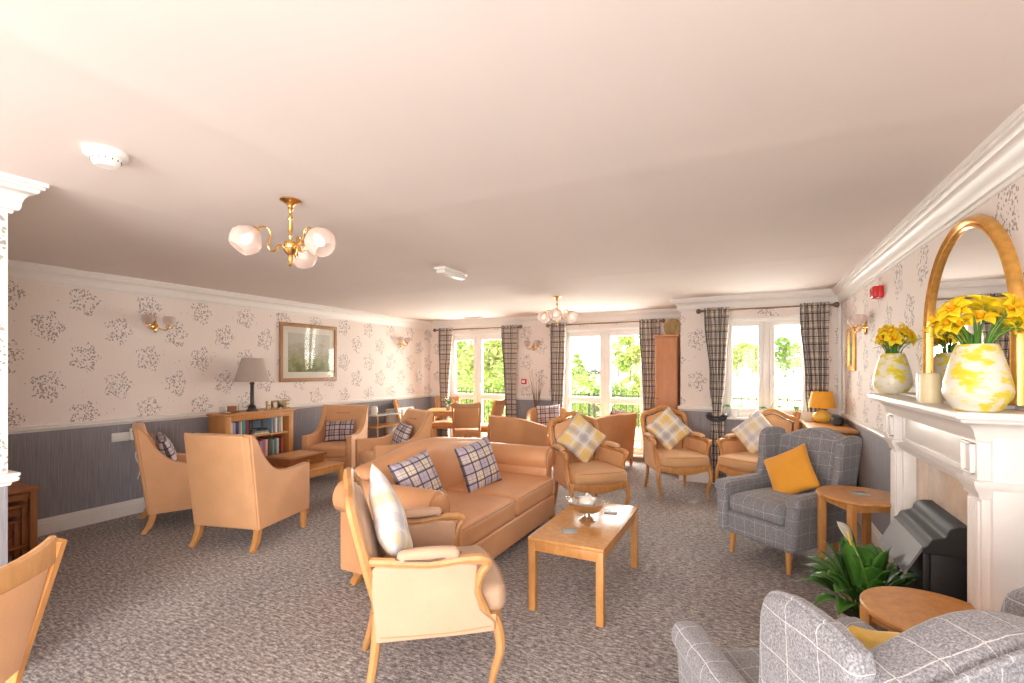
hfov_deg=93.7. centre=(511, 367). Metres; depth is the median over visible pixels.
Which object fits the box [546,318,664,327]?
curtain rod
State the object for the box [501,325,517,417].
curtain
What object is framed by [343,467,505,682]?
carved armchair
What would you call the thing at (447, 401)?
potted plant
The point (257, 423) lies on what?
paperback
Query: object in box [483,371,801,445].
lawn
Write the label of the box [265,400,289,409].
home letters
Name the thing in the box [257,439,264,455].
book
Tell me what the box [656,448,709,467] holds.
seat cushion
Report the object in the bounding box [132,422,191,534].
armchair
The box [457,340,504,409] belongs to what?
tree
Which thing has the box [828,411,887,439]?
trim
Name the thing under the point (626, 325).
trim
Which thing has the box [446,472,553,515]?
seat cushion
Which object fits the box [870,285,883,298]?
fire alarm
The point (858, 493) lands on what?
coaster
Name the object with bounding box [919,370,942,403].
pillar candle
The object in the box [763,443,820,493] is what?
cushion
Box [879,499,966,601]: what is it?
fire
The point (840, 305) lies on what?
trim
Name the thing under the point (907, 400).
mantel shelf
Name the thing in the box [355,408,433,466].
armchair
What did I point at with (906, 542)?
hood
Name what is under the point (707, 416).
loop
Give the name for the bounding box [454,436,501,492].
cushion
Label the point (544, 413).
cushion
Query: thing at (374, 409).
canister
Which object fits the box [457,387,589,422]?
railing
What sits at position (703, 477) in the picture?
trim
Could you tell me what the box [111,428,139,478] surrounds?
wall socket
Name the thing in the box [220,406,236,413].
candle holder
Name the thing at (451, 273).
diffuser
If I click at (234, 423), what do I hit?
book
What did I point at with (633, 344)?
tree
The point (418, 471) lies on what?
cushion
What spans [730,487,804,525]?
seat cushion
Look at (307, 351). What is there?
print
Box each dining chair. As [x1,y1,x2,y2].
[0,535,67,682]
[393,399,400,422]
[431,396,459,436]
[451,402,481,437]
[468,398,505,441]
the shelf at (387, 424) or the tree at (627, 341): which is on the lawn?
the tree at (627, 341)
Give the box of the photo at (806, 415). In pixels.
[804,413,811,418]
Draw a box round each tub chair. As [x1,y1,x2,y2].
[488,415,547,445]
[526,407,568,446]
[589,412,636,465]
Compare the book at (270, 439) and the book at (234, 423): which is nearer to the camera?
the book at (234, 423)
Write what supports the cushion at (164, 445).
on the armchair at (164, 480)
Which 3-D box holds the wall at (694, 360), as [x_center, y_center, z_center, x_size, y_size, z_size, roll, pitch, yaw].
[3.266,0.280,6.445,1.780,2.420,1.050,0,0,26]
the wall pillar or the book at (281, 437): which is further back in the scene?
the book at (281, 437)
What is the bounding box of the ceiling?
[0,0,1023,320]
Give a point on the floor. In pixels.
(124, 605)
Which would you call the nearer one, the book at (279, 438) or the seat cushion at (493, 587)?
the seat cushion at (493, 587)
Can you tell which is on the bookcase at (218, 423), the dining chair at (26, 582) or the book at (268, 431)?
the book at (268, 431)
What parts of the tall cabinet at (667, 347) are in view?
door, cornice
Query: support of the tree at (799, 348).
on the lawn
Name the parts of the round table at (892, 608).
leg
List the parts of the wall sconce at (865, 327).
lamp shade, lamp shade, plate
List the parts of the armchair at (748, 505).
leg, arm, leg, backrest, arm, leg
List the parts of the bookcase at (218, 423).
rail, shelf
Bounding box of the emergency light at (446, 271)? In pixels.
[434,266,467,279]
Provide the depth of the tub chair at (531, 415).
7.93 m
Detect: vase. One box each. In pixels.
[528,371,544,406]
[872,353,913,394]
[941,343,1015,412]
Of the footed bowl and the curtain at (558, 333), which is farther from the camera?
the curtain at (558, 333)
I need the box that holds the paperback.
[252,420,261,427]
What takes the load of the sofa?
on the floor
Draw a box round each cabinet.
[8,481,40,560]
[653,334,679,414]
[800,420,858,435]
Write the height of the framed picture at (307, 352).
0.810 m
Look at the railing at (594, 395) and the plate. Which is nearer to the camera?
the plate
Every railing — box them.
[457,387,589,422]
[593,390,640,441]
[733,393,801,408]
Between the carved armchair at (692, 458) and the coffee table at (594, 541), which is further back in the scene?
the carved armchair at (692, 458)
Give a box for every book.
[233,422,235,433]
[235,421,240,433]
[236,422,238,433]
[242,420,245,434]
[246,420,248,434]
[250,430,267,432]
[250,431,268,434]
[251,427,266,430]
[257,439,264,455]
[259,438,267,455]
[263,418,272,432]
[266,437,275,453]
[269,438,271,454]
[272,436,282,452]
[272,439,273,454]
[273,417,276,432]
[276,417,279,431]
[276,438,278,453]
[279,438,280,452]
[280,417,282,431]
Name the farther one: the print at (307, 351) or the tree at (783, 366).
the tree at (783, 366)
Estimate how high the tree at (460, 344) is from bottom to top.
5.645 m
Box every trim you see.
[0,104,1023,329]
[0,394,439,486]
[37,497,145,536]
[453,330,500,334]
[516,396,550,400]
[566,324,638,329]
[677,405,711,411]
[679,472,889,561]
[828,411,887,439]
[838,304,841,412]
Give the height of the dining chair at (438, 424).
0.953 m
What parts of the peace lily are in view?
flower stem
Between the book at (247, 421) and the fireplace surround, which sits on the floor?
the fireplace surround
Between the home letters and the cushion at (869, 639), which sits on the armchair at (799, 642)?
the cushion at (869, 639)
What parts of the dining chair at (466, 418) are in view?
leg, rail, seat rail, seat, leg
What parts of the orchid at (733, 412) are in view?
plant pot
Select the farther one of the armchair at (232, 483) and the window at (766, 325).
the window at (766, 325)
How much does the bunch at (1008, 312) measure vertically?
0.385 m
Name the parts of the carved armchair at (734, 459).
leg, arm, panel, seat frame, frame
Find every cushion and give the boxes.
[156,430,178,460]
[324,420,354,441]
[369,464,412,557]
[382,545,505,610]
[387,450,444,493]
[391,420,411,443]
[444,490,514,545]
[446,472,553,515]
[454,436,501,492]
[536,404,559,426]
[546,431,554,444]
[556,412,606,461]
[568,460,626,484]
[610,408,625,414]
[645,406,692,449]
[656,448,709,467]
[718,451,757,472]
[720,647,758,682]
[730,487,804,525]
[731,409,771,453]
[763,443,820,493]
[847,625,899,649]
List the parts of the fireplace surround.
opening moulding, frieze panel, cornice moulding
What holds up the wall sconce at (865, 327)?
attached to the wall at (905, 285)
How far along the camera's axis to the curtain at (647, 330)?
7.44 m
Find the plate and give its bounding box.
[663,319,679,333]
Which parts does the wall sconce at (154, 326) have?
lamp shade, plate, arm, lamp shade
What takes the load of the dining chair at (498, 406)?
on the floor
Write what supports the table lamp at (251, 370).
on the bookcase at (218, 423)
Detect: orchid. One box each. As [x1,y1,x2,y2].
[722,404,744,416]
[758,396,785,414]
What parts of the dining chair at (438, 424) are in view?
leg, seat, seat rail, rail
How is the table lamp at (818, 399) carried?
on the table at (845, 429)
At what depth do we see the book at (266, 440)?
5.91 m
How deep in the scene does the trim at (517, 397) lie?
8.47 m
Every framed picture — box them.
[279,322,336,381]
[847,324,855,370]
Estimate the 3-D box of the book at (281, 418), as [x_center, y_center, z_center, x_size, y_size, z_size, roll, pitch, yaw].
[-3.003,0.715,6.141,0.170,0.190,0.032,0,0,26]
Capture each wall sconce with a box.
[141,314,174,332]
[397,337,410,346]
[524,340,539,350]
[847,314,867,334]
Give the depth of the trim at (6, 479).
4.88 m
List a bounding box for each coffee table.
[275,460,343,513]
[528,503,638,627]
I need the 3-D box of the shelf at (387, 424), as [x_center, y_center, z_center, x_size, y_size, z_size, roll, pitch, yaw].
[-2.102,0.930,7.798,0.360,0.018,0.620,0,0,26]
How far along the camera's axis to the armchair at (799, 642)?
0.97 m
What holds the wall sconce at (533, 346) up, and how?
attached to the wall at (538, 361)
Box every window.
[449,333,504,438]
[564,328,642,457]
[722,315,806,422]
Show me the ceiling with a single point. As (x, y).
(595, 155)
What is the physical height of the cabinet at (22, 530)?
0.575 m
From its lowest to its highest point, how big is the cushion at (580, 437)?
0.544 m
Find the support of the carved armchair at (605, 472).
on the floor
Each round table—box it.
[816,485,890,588]
[860,586,975,632]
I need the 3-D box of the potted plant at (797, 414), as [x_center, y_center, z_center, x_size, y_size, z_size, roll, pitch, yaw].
[3.439,0.535,5.798,0.136,0.163,0.138,0,0,26]
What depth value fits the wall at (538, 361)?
8.50 m
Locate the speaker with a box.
[830,416,843,425]
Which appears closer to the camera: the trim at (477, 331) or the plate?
the plate
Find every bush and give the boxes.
[457,370,496,422]
[491,360,599,413]
[571,381,636,417]
[617,396,640,425]
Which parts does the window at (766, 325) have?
sash, sill, sash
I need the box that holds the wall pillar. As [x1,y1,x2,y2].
[0,212,7,566]
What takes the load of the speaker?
on the table at (845, 429)
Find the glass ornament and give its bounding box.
[579,493,594,505]
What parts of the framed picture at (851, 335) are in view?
glass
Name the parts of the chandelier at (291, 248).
lamp shade, bulb, arm, stem, arm, arm, bulb, lamp shade, bulb, lamp shade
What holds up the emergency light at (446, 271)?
attached to the ceiling
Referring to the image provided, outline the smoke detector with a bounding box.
[82,144,128,169]
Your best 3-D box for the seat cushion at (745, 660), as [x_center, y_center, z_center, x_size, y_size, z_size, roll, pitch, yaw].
[0.945,1.068,1.452,0.464,0.174,0.620,0,0,-3]
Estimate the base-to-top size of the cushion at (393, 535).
0.595 m
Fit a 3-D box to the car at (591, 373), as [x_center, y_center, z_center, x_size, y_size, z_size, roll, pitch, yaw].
[13.247,0.900,91.673,4.250,1.420,1.800,0,0,21]
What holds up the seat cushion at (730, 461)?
on the carved armchair at (734, 459)
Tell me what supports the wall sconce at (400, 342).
attached to the wall at (75, 355)
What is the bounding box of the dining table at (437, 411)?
[426,408,471,437]
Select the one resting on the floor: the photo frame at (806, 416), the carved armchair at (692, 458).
the carved armchair at (692, 458)
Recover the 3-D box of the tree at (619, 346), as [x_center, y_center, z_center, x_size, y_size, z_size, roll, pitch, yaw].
[19.646,-1.674,90.323,4.010,6.578,3.706,0,0,26]
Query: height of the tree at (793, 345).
6.873 m
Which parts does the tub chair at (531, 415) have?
backrest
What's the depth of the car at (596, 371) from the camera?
99.76 m
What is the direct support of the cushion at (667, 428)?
on the carved armchair at (692, 458)
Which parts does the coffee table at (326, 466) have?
leg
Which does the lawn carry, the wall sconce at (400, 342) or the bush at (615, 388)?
the bush at (615, 388)
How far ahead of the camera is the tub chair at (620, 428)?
7.00 m
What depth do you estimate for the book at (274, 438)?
6.02 m
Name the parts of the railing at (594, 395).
post, rail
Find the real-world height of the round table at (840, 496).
0.640 m
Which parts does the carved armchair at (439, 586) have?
frame, leg, leg, panel, arm, arm, panel, seat frame, leg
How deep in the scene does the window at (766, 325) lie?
5.99 m
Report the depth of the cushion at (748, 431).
5.53 m
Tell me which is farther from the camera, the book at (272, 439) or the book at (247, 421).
the book at (272, 439)
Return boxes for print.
[288,332,329,371]
[850,332,850,363]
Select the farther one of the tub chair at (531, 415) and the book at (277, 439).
the tub chair at (531, 415)
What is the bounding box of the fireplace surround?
[841,392,1023,610]
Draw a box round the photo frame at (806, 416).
[802,412,813,420]
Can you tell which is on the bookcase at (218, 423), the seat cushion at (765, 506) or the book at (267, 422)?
the book at (267, 422)
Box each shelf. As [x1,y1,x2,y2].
[368,412,403,416]
[368,422,397,428]
[868,392,1023,421]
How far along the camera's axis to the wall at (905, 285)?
3.79 m
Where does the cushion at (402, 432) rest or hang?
on the armchair at (367, 450)
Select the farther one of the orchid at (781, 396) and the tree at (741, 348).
the tree at (741, 348)
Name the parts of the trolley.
leg, leg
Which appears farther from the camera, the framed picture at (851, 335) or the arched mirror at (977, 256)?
the framed picture at (851, 335)
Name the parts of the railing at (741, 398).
rail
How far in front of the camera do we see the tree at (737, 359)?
90.10 m
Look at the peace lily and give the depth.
2.46 m
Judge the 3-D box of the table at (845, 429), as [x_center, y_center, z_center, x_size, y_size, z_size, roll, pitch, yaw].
[3.376,1.030,5.157,0.419,0.840,0.980,0,0,26]
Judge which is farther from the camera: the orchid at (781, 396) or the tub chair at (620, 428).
the tub chair at (620, 428)
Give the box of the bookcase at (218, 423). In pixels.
[206,408,295,452]
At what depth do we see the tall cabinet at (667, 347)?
6.88 m
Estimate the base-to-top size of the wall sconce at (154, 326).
0.180 m
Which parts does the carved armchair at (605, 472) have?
leg, panel, arm, leg, frame, seat frame, panel, arm, leg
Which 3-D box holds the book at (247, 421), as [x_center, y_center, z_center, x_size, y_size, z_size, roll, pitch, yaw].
[-3.211,0.715,5.722,0.170,0.190,0.036,0,0,26]
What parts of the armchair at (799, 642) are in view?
arm, backrest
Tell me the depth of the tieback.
6.00 m
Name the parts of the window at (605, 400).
sash, sash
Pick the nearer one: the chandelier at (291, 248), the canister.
the chandelier at (291, 248)
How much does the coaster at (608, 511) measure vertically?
0.008 m
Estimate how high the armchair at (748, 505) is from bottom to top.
0.993 m
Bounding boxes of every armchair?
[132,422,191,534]
[184,433,309,552]
[302,405,368,468]
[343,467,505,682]
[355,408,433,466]
[548,411,630,504]
[640,405,712,498]
[671,587,1023,682]
[714,408,798,480]
[715,426,861,574]
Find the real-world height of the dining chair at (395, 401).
0.953 m
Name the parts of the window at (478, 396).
sash, sash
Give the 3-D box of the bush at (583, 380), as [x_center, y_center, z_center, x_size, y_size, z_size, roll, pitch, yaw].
[0.930,0.635,14.392,3.610,2.370,3.332,0,0,17]
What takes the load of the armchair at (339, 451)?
on the floor
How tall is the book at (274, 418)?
0.185 m
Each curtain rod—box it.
[433,325,521,331]
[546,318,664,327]
[696,302,839,313]
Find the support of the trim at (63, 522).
attached to the wall at (75, 355)
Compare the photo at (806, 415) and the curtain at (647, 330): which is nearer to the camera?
the photo at (806, 415)
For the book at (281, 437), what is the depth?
6.11 m
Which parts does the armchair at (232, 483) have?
leg, backrest, leg, arm, leg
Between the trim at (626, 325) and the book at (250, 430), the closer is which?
the book at (250, 430)
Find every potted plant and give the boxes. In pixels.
[441,398,452,410]
[792,405,800,418]
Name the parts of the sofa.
leg, arm, backrest, arm, arm, arm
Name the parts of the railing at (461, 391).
rail, post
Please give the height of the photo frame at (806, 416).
0.107 m
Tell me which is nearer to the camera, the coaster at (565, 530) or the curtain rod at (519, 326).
the coaster at (565, 530)
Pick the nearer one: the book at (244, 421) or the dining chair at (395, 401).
the book at (244, 421)
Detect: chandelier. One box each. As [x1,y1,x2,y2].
[229,196,335,268]
[538,296,577,324]
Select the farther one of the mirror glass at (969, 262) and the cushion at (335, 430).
the cushion at (335, 430)
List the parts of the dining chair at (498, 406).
seat, leg, rail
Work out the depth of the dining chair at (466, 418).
7.58 m
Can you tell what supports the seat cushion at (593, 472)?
on the carved armchair at (605, 472)
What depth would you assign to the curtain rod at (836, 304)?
5.79 m
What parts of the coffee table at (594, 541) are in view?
leg, leg, leg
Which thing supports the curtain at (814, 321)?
hanging from the curtain rod at (836, 304)
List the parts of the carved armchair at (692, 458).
leg, arm, panel, leg, frame, seat frame, leg, panel, arm, leg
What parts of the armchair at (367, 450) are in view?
seat, arm, backrest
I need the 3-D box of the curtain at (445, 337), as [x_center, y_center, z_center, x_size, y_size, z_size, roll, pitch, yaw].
[-1.266,0.350,9.133,0.327,2.220,0.105,0,0,26]
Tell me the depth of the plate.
6.99 m
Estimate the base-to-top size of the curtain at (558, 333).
2.220 m
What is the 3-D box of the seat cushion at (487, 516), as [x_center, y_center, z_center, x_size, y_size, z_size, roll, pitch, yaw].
[-0.464,1.105,3.597,0.720,0.191,0.810,0,0,26]
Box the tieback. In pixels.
[706,413,726,418]
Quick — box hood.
[879,518,921,573]
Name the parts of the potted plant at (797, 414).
plant pot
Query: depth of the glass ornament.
3.25 m
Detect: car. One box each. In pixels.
[572,369,592,375]
[590,369,599,373]
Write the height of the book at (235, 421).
0.190 m
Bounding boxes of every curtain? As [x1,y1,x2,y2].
[439,328,452,436]
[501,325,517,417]
[550,323,565,407]
[639,318,659,461]
[704,307,729,482]
[800,302,829,411]
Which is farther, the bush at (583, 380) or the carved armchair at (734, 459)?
the bush at (583, 380)
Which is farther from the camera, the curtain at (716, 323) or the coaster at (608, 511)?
the curtain at (716, 323)
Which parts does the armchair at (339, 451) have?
arm, seat, seat rail, backrest, arm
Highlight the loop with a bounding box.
[706,415,726,421]
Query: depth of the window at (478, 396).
9.06 m
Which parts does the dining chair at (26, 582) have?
rail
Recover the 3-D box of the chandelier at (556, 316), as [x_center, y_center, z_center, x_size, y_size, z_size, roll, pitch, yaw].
[0.532,-0.729,6.136,0.473,0.362,0.521,0,0,40]
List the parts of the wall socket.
plate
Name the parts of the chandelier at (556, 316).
lamp shade, lamp shade, lamp shade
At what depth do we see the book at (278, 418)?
6.07 m
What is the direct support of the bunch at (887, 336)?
in the vase at (892, 375)
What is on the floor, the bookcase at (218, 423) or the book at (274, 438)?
the bookcase at (218, 423)
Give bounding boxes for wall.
[8,280,429,519]
[430,320,679,461]
[680,306,837,471]
[842,176,1023,534]
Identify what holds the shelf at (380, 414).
attached to the trolley
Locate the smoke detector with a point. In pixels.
(102, 156)
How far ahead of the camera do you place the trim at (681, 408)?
6.27 m
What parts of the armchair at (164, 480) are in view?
backrest, leg, leg, arm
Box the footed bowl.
[565,496,609,522]
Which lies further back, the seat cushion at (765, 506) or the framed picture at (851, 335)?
the framed picture at (851, 335)
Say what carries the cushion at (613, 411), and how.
on the tub chair at (620, 428)
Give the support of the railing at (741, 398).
on the terrace
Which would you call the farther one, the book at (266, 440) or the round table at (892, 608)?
the book at (266, 440)
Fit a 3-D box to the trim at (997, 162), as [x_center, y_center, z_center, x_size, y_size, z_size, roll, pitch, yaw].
[-0.938,-0.830,3.396,6.620,0.170,10.270,0,0,26]
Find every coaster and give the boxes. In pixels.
[562,528,577,533]
[604,509,617,513]
[849,491,870,495]
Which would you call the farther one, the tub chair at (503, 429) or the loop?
the tub chair at (503, 429)
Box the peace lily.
[795,521,917,631]
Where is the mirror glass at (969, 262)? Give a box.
[930,228,1009,378]
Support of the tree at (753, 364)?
on the lawn
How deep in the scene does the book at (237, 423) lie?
5.58 m
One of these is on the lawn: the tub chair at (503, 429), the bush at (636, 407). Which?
the bush at (636, 407)
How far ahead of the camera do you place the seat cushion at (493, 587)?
2.10 m
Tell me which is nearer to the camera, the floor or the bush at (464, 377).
the floor
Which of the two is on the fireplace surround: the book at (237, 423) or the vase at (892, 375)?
the vase at (892, 375)
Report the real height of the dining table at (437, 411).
0.760 m
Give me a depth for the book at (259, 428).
5.89 m
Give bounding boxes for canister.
[371,406,377,414]
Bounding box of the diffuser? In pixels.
[436,269,465,279]
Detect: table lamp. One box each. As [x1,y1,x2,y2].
[234,358,269,410]
[808,391,835,422]
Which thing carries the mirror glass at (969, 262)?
attached to the arched mirror at (977, 256)
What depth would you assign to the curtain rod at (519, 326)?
8.79 m
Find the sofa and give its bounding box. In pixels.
[332,437,555,585]
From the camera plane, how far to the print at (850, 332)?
5.00 m
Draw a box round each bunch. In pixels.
[873,322,921,352]
[916,293,1023,343]
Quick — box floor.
[8,460,873,682]
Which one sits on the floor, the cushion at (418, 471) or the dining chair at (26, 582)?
the dining chair at (26, 582)
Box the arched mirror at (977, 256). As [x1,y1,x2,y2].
[922,214,1023,405]
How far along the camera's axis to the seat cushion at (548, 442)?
7.47 m
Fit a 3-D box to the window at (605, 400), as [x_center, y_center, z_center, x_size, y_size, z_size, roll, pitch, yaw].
[1.544,0.389,7.992,1.420,2.057,0.290,0,0,26]
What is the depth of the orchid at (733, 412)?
6.06 m
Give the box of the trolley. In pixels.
[368,409,403,436]
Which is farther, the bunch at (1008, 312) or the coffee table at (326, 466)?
the coffee table at (326, 466)
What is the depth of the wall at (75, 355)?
4.90 m
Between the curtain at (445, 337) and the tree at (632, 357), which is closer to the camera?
the curtain at (445, 337)
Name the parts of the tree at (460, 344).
crown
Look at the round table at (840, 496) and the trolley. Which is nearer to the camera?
the round table at (840, 496)
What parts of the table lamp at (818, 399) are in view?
lamp shade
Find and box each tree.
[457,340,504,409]
[457,341,468,371]
[573,353,584,368]
[611,342,624,376]
[615,336,635,380]
[619,336,640,397]
[623,341,735,373]
[733,342,747,376]
[738,342,755,375]
[743,344,757,376]
[775,336,796,376]
[781,342,799,375]
[789,344,801,376]

